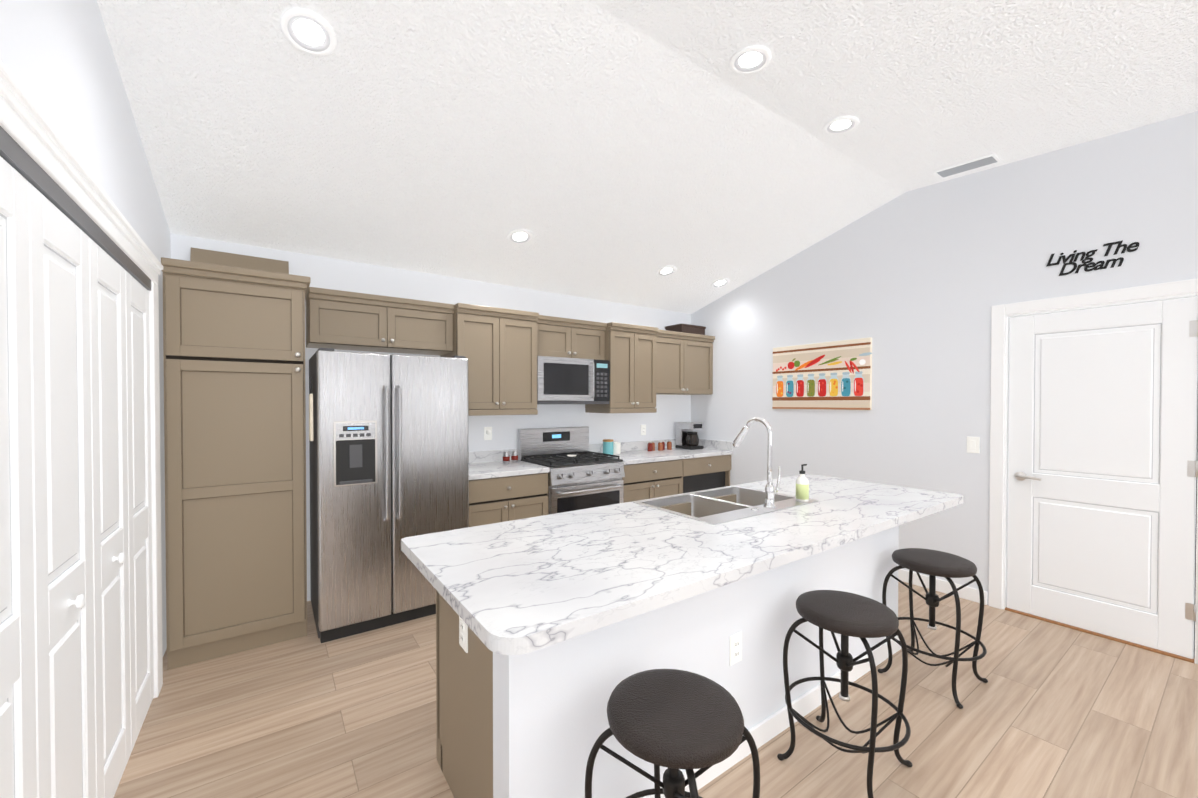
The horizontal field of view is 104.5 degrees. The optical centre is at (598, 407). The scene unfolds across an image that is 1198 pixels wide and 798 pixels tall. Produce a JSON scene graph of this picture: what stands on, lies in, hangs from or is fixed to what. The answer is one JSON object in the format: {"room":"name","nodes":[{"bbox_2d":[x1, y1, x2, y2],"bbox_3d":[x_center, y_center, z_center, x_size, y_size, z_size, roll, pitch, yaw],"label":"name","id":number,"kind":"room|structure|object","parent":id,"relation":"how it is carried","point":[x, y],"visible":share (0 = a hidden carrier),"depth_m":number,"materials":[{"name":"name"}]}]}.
{"room":"kitchen","nodes":[
{"label":"kitchen","id":0,"kind":"room"},
{"bbox_2d":[0,0,170,655],"bbox_3d":[-0.758,-0.148,0.099,0.100,3.190,7.110,0,1,-35],"label":"wall","id":1,"kind":"structure","parent":0,"point":[57,58],"depth_m":1.64,"materials":[{"name":"white paint"}]},
{"bbox_2d":[0,156,36,797],"bbox_3d":[-1.264,0.437,0.941,0.034,1.975,0.454,0,1,-35],"label":"closet door","id":2,"kind":"structure","parent":1,"relation":"in","point":[18,772],"depth_m":1.06,"materials":[{"name":"white wood"}]},
{"bbox_2d":[28,182,95,797],"bbox_3d":[-1.515,0.433,1.324,0.065,1.975,0.454,0,1,-35],"label":"closet door","id":3,"kind":"structure","parent":1,"relation":"in","point":[62,480],"depth_m":1.29,"materials":[{"name":"white wood"}]},
{"bbox_2d":[0,60,162,697],"bbox_3d":[-1.659,0.357,1.526,0.068,2.147,2.060,0,1,-35],"label":"trim","id":4,"kind":"structure","parent":1,"relation":"attached to","point":[37,153],"depth_m":1.46,"materials":[{"name":"white painted wood"}]},
{"bbox_2d":[89,237,130,797],"bbox_3d":[-1.779,0.429,1.697,0.065,1.975,0.454,0,1,-35],"label":"closet door","id":5,"kind":"structure","parent":1,"relation":"in","point":[110,505],"depth_m":1.68,"materials":[{"name":"white wood"}]},
{"bbox_2d":[125,270,153,751],"bbox_3d":[-2.056,0.424,2.062,0.034,1.975,0.454,0,1,-35],"label":"closet door","id":6,"kind":"structure","parent":1,"relation":"in","point":[139,491],"depth_m":2.05,"materials":[{"name":"white wood"}]},
{"bbox_2d":[171,233,690,600],"bbox_3d":[-0.826,0.107,4.347,4.890,2.580,0.100,0,1,-35],"label":"wall","id":7,"kind":"structure","parent":0,"point":[345,275],"depth_m":4.21,"materials":[{"name":"white paint"}]},
{"bbox_2d":[305,287,453,354],"bbox_3d":[-1.621,-0.620,3.480,0.960,0.365,0.381,0,1,-35],"label":"upper cabinet","id":8,"kind":"object","parent":7,"relation":"attached to","point":[343,320],"visible":1,"depth_m":3.32,"materials":[{"name":"brown wood"}]},
{"bbox_2d":[484,427,491,439],"bbox_3d":[-0.991,0.229,4.158,0.075,0.118,0.020,0,1,-35],"label":"switch","id":9,"kind":"object","parent":7,"relation":"attached to","point":[487,433],"visible":1,"depth_m":4.15,"materials":[{"name":"white plastic"}]},
{"bbox_2d":[440,303,538,415],"bbox_3d":[-0.923,-0.376,3.928,0.695,0.865,0.461,0,1,-35],"label":"upper cabinet","id":10,"kind":"object","parent":7,"relation":"attached to","point":[496,347],"visible":0.88,"depth_m":3.76,"materials":[{"name":"brown wood"}]},
{"bbox_2d":[537,315,606,359],"bbox_3d":[-0.348,-0.633,4.381,0.770,0.360,0.381,0,1,-35],"label":"upper cabinet","id":11,"kind":"object","parent":7,"relation":"attached to","point":[568,338],"visible":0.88,"depth_m":4.24,"materials":[{"name":"brown wood"}]},
{"bbox_2d":[537,356,609,403],"bbox_3d":[-0.321,-0.243,4.348,0.766,0.416,0.474,0,1,-35],"label":"microwave","id":12,"kind":"object","parent":11,"relation":"attached to","point":[562,380],"visible":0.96,"depth_m":4.17,"materials":[{"name":"grey metal"}]},
{"bbox_2d":[469,439,675,462],"bbox_3d":[-0.116,0.427,4.778,3.032,0.099,0.021,0,1,-35],"label":"backsplash","id":13,"kind":"structure","parent":7,"relation":"attached to","point":[479,456],"depth_m":4.78,"materials":[{"name":"white stone"}]},
{"bbox_2d":[585,322,658,412],"bbox_3d":[0.233,-0.385,4.745,0.595,0.865,0.461,0,1,-35],"label":"upper cabinet","id":14,"kind":"object","parent":7,"relation":"attached to","point":[630,352],"visible":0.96,"depth_m":4.56,"materials":[{"name":"brown wood"}]},
{"bbox_2d":[641,425,645,434],"bbox_3d":[0.500,0.247,5.219,0.075,0.118,0.009,0,1,-35],"label":"electrical outlet","id":15,"kind":"object","parent":7,"relation":"attached to","point":[643,429],"visible":1,"depth_m":5.22,"materials":[{"name":"white plastic"}]},
{"bbox_2d":[656,330,714,394],"bbox_3d":[0.839,-0.488,5.222,0.948,0.670,0.381,0,1,-35],"label":"upper cabinet","id":16,"kind":"object","parent":7,"relation":"attached to","point":[684,363],"visible":0.83,"depth_m":5.09,"materials":[{"name":"brown wood"}]},
{"bbox_2d":[665,323,705,334],"bbox_3d":[0.993,-0.881,5.340,0.396,0.110,0.276,0,1,-35],"label":"basket","id":17,"kind":"object","parent":16,"relation":"on","point":[689,328],"visible":0.73,"depth_m":5.22,"materials":[{"name":"brown wicker"}]},
{"bbox_2d":[97,0,905,313],"bbox_3d":[-0.150,-1.458,3.373,4.890,0.747,2.440,0,1,-35],"label":"ceiling","id":18,"kind":"structure","parent":0,"point":[599,152],"depth_m":2.64,"materials":[{"name":"white paint"}]},
{"bbox_2d":[280,7,336,55],"bbox_3d":[-1.193,-1.542,1.911,0.200,0.059,0.193,0,1,-35],"label":"recessed light","id":19,"kind":"object","parent":18,"relation":"in","point":[307,31],"visible":1,"depth_m":1.90,"materials":[{"name":"white plastic"}]},
{"bbox_2d":[507,229,532,244],"bbox_3d":[-0.599,-1.302,3.534,0.200,0.059,0.193,0,1,-35],"label":"recessed light","id":20,"kind":"object","parent":18,"relation":"in","point":[520,236],"visible":0.98,"depth_m":3.53,"materials":[{"name":"white plastic"}]},
{"bbox_2d":[656,266,676,276],"bbox_3d":[0.646,-1.307,4.439,0.200,0.059,0.193,0,1,-35],"label":"recessed light","id":21,"kind":"object","parent":18,"relation":"in","point":[665,271],"visible":1,"depth_m":4.44,"materials":[{"name":"white plastic"}]},
{"bbox_2d":[711,278,729,287],"bbox_3d":[1.275,-1.312,4.884,0.200,0.059,0.193,0,1,-35],"label":"recessed light","id":22,"kind":"object","parent":18,"relation":"in","point":[719,283],"visible":1,"depth_m":4.88,"materials":[{"name":"white plastic"}]},
{"bbox_2d":[114,581,1197,797],"bbox_3d":[1.198,1.480,1.501,4.890,0.100,7.110,0,1,-35],"label":"floor","id":23,"kind":"structure","parent":0,"point":[1050,710],"depth_m":2.08,"materials":[{"name":"brown wood"}]},
{"bbox_2d":[161,257,310,669],"bbox_3d":[-2.211,0.309,2.903,0.668,2.210,0.661,0,1,-35],"label":"pantry","id":24,"kind":"object","parent":23,"relation":"on","point":[235,449],"visible":1,"depth_m":2.64,"materials":[{"name":"brown wood"}]},
{"bbox_2d":[190,247,288,273],"bbox_3d":[-2.373,-0.914,3.084,0.520,0.228,0.100,0,1,-35],"label":"board","id":25,"kind":"object","parent":24,"relation":"on","point":[232,259],"visible":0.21,"depth_m":3.09,"materials":[{"name":"brown wood"}]},
{"bbox_2d":[309,348,468,642],"bbox_3d":[-1.484,0.522,3.283,0.908,1.775,0.835,0,1,-35],"label":"fridge","id":26,"kind":"object","parent":23,"relation":"on","point":[389,457],"visible":0.98,"depth_m":2.93,"materials":[{"name":"grey metal"}]},
{"bbox_2d":[309,377,312,440],"bbox_3d":[-1.732,0.005,2.792,0.016,0.380,0.110,0,1,-35],"label":"hanging towel","id":27,"kind":"object","parent":26,"relation":"attached to","point":[310,416],"visible":1,"depth_m":2.75,"materials":[{"name":"beige fabric"}]},
{"bbox_2d":[469,471,549,526],"bbox_3d":[-0.884,0.965,3.873,0.716,0.874,0.622,0,1,-35],"label":"base cabinet","id":28,"kind":"object","parent":23,"relation":"on","point":[500,490],"depth_m":3.61,"materials":[{"name":"brown wood"}]},
{"bbox_2d":[469,459,548,478],"bbox_3d":[-0.881,0.507,3.859,0.720,0.040,0.639,0,1,-35],"label":"countertop","id":29,"kind":"structure","parent":28,"relation":"on","point":[501,470],"depth_m":3.73,"materials":[{"name":"white stone"}]},
{"bbox_2d":[503,451,509,462],"bbox_3d":[-0.817,0.435,4.088,0.063,0.100,0.062,0,1,-35],"label":"shaker","id":30,"kind":"object","parent":29,"relation":"on","point":[506,456],"visible":1,"depth_m":4.06,"materials":[{"name":"red glass"}]},
{"bbox_2d":[511,451,517,461],"bbox_3d":[-0.755,0.434,4.156,0.063,0.100,0.062,0,1,-35],"label":"shaker","id":31,"kind":"object","parent":29,"relation":"on","point":[514,456],"visible":1,"depth_m":4.13,"materials":[{"name":"red glass"}]},
{"bbox_2d":[518,426,624,514],"bbox_3d":[-0.241,0.796,4.247,0.760,1.205,0.702,0,1,-35],"label":"range","id":32,"kind":"object","parent":23,"relation":"on","point":[581,476],"visible":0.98,"depth_m":4.12,"materials":[{"name":"silver metal"}]},
{"bbox_2d":[622,459,684,502],"bbox_3d":[0.365,0.955,4.756,0.806,0.874,0.622,0,1,-35],"label":"base cabinet","id":33,"kind":"object","parent":23,"relation":"on","point":[641,481],"depth_m":4.49,"materials":[{"name":"brown wood"}]},
{"bbox_2d":[601,447,732,466],"bbox_3d":[0.671,0.494,4.956,1.543,0.040,0.639,0,1,-35],"label":"countertop","id":34,"kind":"structure","parent":33,"relation":"on","point":[656,456],"depth_m":4.80,"materials":[{"name":"white stone"}]},
{"bbox_2d":[603,439,613,454],"bbox_3d":[0.094,0.400,4.756,0.112,0.154,0.112,0,1,-35],"label":"canister","id":35,"kind":"object","parent":34,"relation":"on","point":[607,446],"visible":0.83,"depth_m":4.71,"materials":[{"name":"teal ceramic"}]},
{"bbox_2d":[613,441,620,453],"bbox_3d":[0.178,0.412,4.853,0.098,0.128,0.098,0,1,-35],"label":"canister","id":36,"kind":"object","parent":34,"relation":"on","point":[616,447],"visible":0.79,"depth_m":4.81,"materials":[{"name":"white ceramic"}]},
{"bbox_2d":[647,441,652,450],"bbox_3d":[0.559,0.420,5.085,0.056,0.105,0.056,0,1,-35],"label":"spice jar","id":37,"kind":"object","parent":34,"relation":"on","point":[649,446],"visible":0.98,"depth_m":5.07,"materials":[{"name":"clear glass"}]},
{"bbox_2d":[658,441,662,450],"bbox_3d":[0.683,0.419,5.161,0.056,0.105,0.056,0,1,-35],"label":"spice jar","id":38,"kind":"object","parent":34,"relation":"on","point":[660,445],"visible":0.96,"depth_m":5.14,"materials":[{"name":"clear glass"}]},
{"bbox_2d":[667,440,671,449],"bbox_3d":[0.798,0.418,5.267,0.056,0.105,0.056,0,1,-35],"label":"spice jar","id":39,"kind":"object","parent":34,"relation":"on","point":[669,444],"visible":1,"depth_m":5.25,"materials":[{"name":"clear glass"}]},
{"bbox_2d":[675,422,703,449],"bbox_3d":[1.043,0.317,5.377,0.216,0.305,0.264,0,1,-35],"label":"coffee maker","id":40,"kind":"object","parent":34,"relation":"on","point":[686,437],"visible":1,"depth_m":5.31,"materials":[{"name":"black"}]},
{"bbox_2d":[436,526,900,797],"bbox_3d":[0.552,0.985,2.296,2.488,0.874,0.721,0,1,-35],"label":"kitchen island","id":41,"kind":"object","parent":23,"relation":"on","point":[529,726],"depth_m":1.66,"materials":[{"name":"paint"}]},
{"bbox_2d":[401,474,963,661],"bbox_3d":[0.668,0.526,2.248,2.860,0.040,0.980,0,1,-35],"label":"island countertop","id":42,"kind":"structure","parent":41,"relation":"on","point":[524,586],"depth_m":1.64,"materials":[{"name":"white stone"}]},
{"bbox_2d":[633,486,820,525],"bbox_3d":[0.680,0.587,2.491,0.840,0.176,0.560,0,1,-35],"label":"sink","id":43,"kind":"object","parent":42,"relation":"in","point":[728,503],"depth_m":2.59,"materials":[{"name":"silver metal"}]},
{"bbox_2d":[732,417,780,510],"bbox_3d":[0.785,0.273,2.414,0.227,0.454,0.261,0,1,-35],"label":"faucet","id":44,"kind":"object","parent":42,"relation":"on","point":[771,491],"visible":1,"depth_m":2.34,"materials":[{"name":"silver metal"}]},
{"bbox_2d":[796,464,808,501],"bbox_3d":[1.098,0.402,2.502,0.073,0.195,0.066,0,1,-35],"label":"soap bottle","id":45,"kind":"object","parent":42,"relation":"on","point":[802,488],"visible":1,"depth_m":2.48,"materials":[{"name":"white plastic"}]},
{"bbox_2d":[585,669,759,797],"bbox_3d":[0.203,1.113,1.259,0.455,0.640,0.454,0,1,-35],"label":"stool","id":46,"kind":"object","parent":23,"relation":"on","point":[673,721],"visible":1,"depth_m":1.22,"materials":[{"name":"grey"}]},
{"bbox_2d":[685,455,730,478],"bbox_3d":[0.986,0.605,5.192,0.757,0.185,0.620,0,1,-35],"label":"base cabinet","id":47,"kind":"object","parent":23,"relation":"on","point":[716,464],"depth_m":4.95,"materials":[{"name":"brown wood"}]},
{"bbox_2d":[777,590,912,797],"bbox_3d":[0.984,1.106,1.860,0.442,0.640,0.442,0,1,-35],"label":"stool","id":48,"kind":"object","parent":23,"relation":"on","point":[845,615],"visible":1,"depth_m":1.84,"materials":[{"name":"grey metal"}]},
{"bbox_2d":[877,548,987,708],"bbox_3d":[1.750,1.099,2.439,0.443,0.640,0.443,0,1,-35],"label":"stool","id":49,"kind":"object","parent":23,"relation":"on","point":[932,564],"visible":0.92,"depth_m":2.40,"materials":[{"name":"grey metal"}]},
{"bbox_2d":[589,0,1197,191],"bbox_3d":[1.902,-1.608,0.469,4.890,0.380,4.670,0,1,-35],"label":"ceiling","id":50,"kind":"structure","parent":0,"point":[921,90],"depth_m":2.27,"materials":[{"name":"white paint"}]},
{"bbox_2d":[729,45,771,73],"bbox_3d":[0.741,-1.701,2.274,0.200,0.022,0.200,0,1,-35],"label":"recessed light","id":51,"kind":"object","parent":50,"relation":"in","point":[751,59],"visible":1,"depth_m":2.27,"materials":[{"name":"white plastic"}]},
{"bbox_2d":[823,116,859,134],"bbox_3d":[1.464,-1.709,2.810,0.200,0.022,0.200,0,1,-35],"label":"recessed light","id":52,"kind":"object","parent":50,"relation":"in","point":[840,125],"visible":1,"depth_m":2.80,"materials":[{"name":"white plastic"}]},
{"bbox_2d":[932,154,1002,178],"bbox_3d":[2.592,-1.700,3.277,0.170,0.029,0.360,0,1,-35],"label":"ceiling vent","id":53,"kind":"object","parent":50,"relation":"in","point":[975,164],"visible":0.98,"depth_m":3.26,"materials":[{"name":"white metal"}]},
{"bbox_2d":[691,111,1197,608],"bbox_3d":[3.161,-0.181,2.870,0.120,3.190,7.110,0,1,-35],"label":"wall","id":54,"kind":"structure","parent":0,"point":[915,285],"depth_m":3.55,"materials":[{"name":"white paint"}]},
{"bbox_2d":[698,439,732,450],"bbox_3d":[1.298,0.420,5.386,0.021,0.099,0.618,0,1,-35],"label":"backsplash","id":55,"kind":"structure","parent":54,"relation":"attached to","point":[721,445],"depth_m":5.28,"materials":[{"name":"white stone"}]},
{"bbox_2d":[772,337,871,409],"bbox_3d":[2.043,-0.295,4.317,0.033,0.615,0.955,0,1,-35],"label":"picture","id":56,"kind":"object","parent":54,"relation":"attached to","point":[834,375],"visible":1,"depth_m":4.26,"materials":[{"name":"beige"}]},
{"bbox_2d":[898,569,986,604],"bbox_3d":[3.291,1.370,2.589,0.014,0.095,6.270,0,1,-35],"label":"baseboard","id":57,"kind":"structure","parent":54,"relation":"attached to","point":[966,592],"depth_m":3.52,"materials":[{"name":"white"}]},
{"bbox_2d":[967,436,979,452],"bbox_3d":[2.724,0.268,3.381,0.010,0.118,0.075,0,1,-35],"label":"light switch","id":58,"kind":"object","parent":54,"relation":"attached to","point":[973,444],"visible":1,"depth_m":3.38,"materials":[{"name":"white plastic"}]},
{"bbox_2d":[1046,240,1138,275],"bbox_3d":[3.061,-0.929,2.893,0.004,0.152,0.402,0,1,-35],"label":"sign","id":59,"kind":"object","parent":54,"relation":"attached to","point":[1090,259],"visible":1,"depth_m":2.89,"materials":[{"name":"black metal"}]},
{"bbox_2d":[988,278,1197,663],"bbox_3d":[3.105,0.349,2.923,0.118,2.130,0.990,0,1,-35],"label":"door frame","id":60,"kind":"structure","parent":54,"relation":"attached to","point":[999,399],"depth_m":3.24,"materials":[{"name":"white wood"}]},
{"bbox_2d":[1005,607,1194,662],"bbox_3d":[3.111,1.408,2.939,0.105,0.012,0.816,0,1,-35],"label":"sill","id":61,"kind":"structure","parent":54,"relation":"attached to","point":[1109,637],"depth_m":2.85,"materials":[{"name":"brown wood"}]},
{"bbox_2d":[1006,296,1197,658],"bbox_3d":[3.074,0.389,2.895,0.102,2.023,0.816,0,1,-35],"label":"door","id":62,"kind":"structure","parent":54,"relation":"in","point":[1102,465],"depth_m":2.85,"materials":[{"name":"white wood"}]}
]}

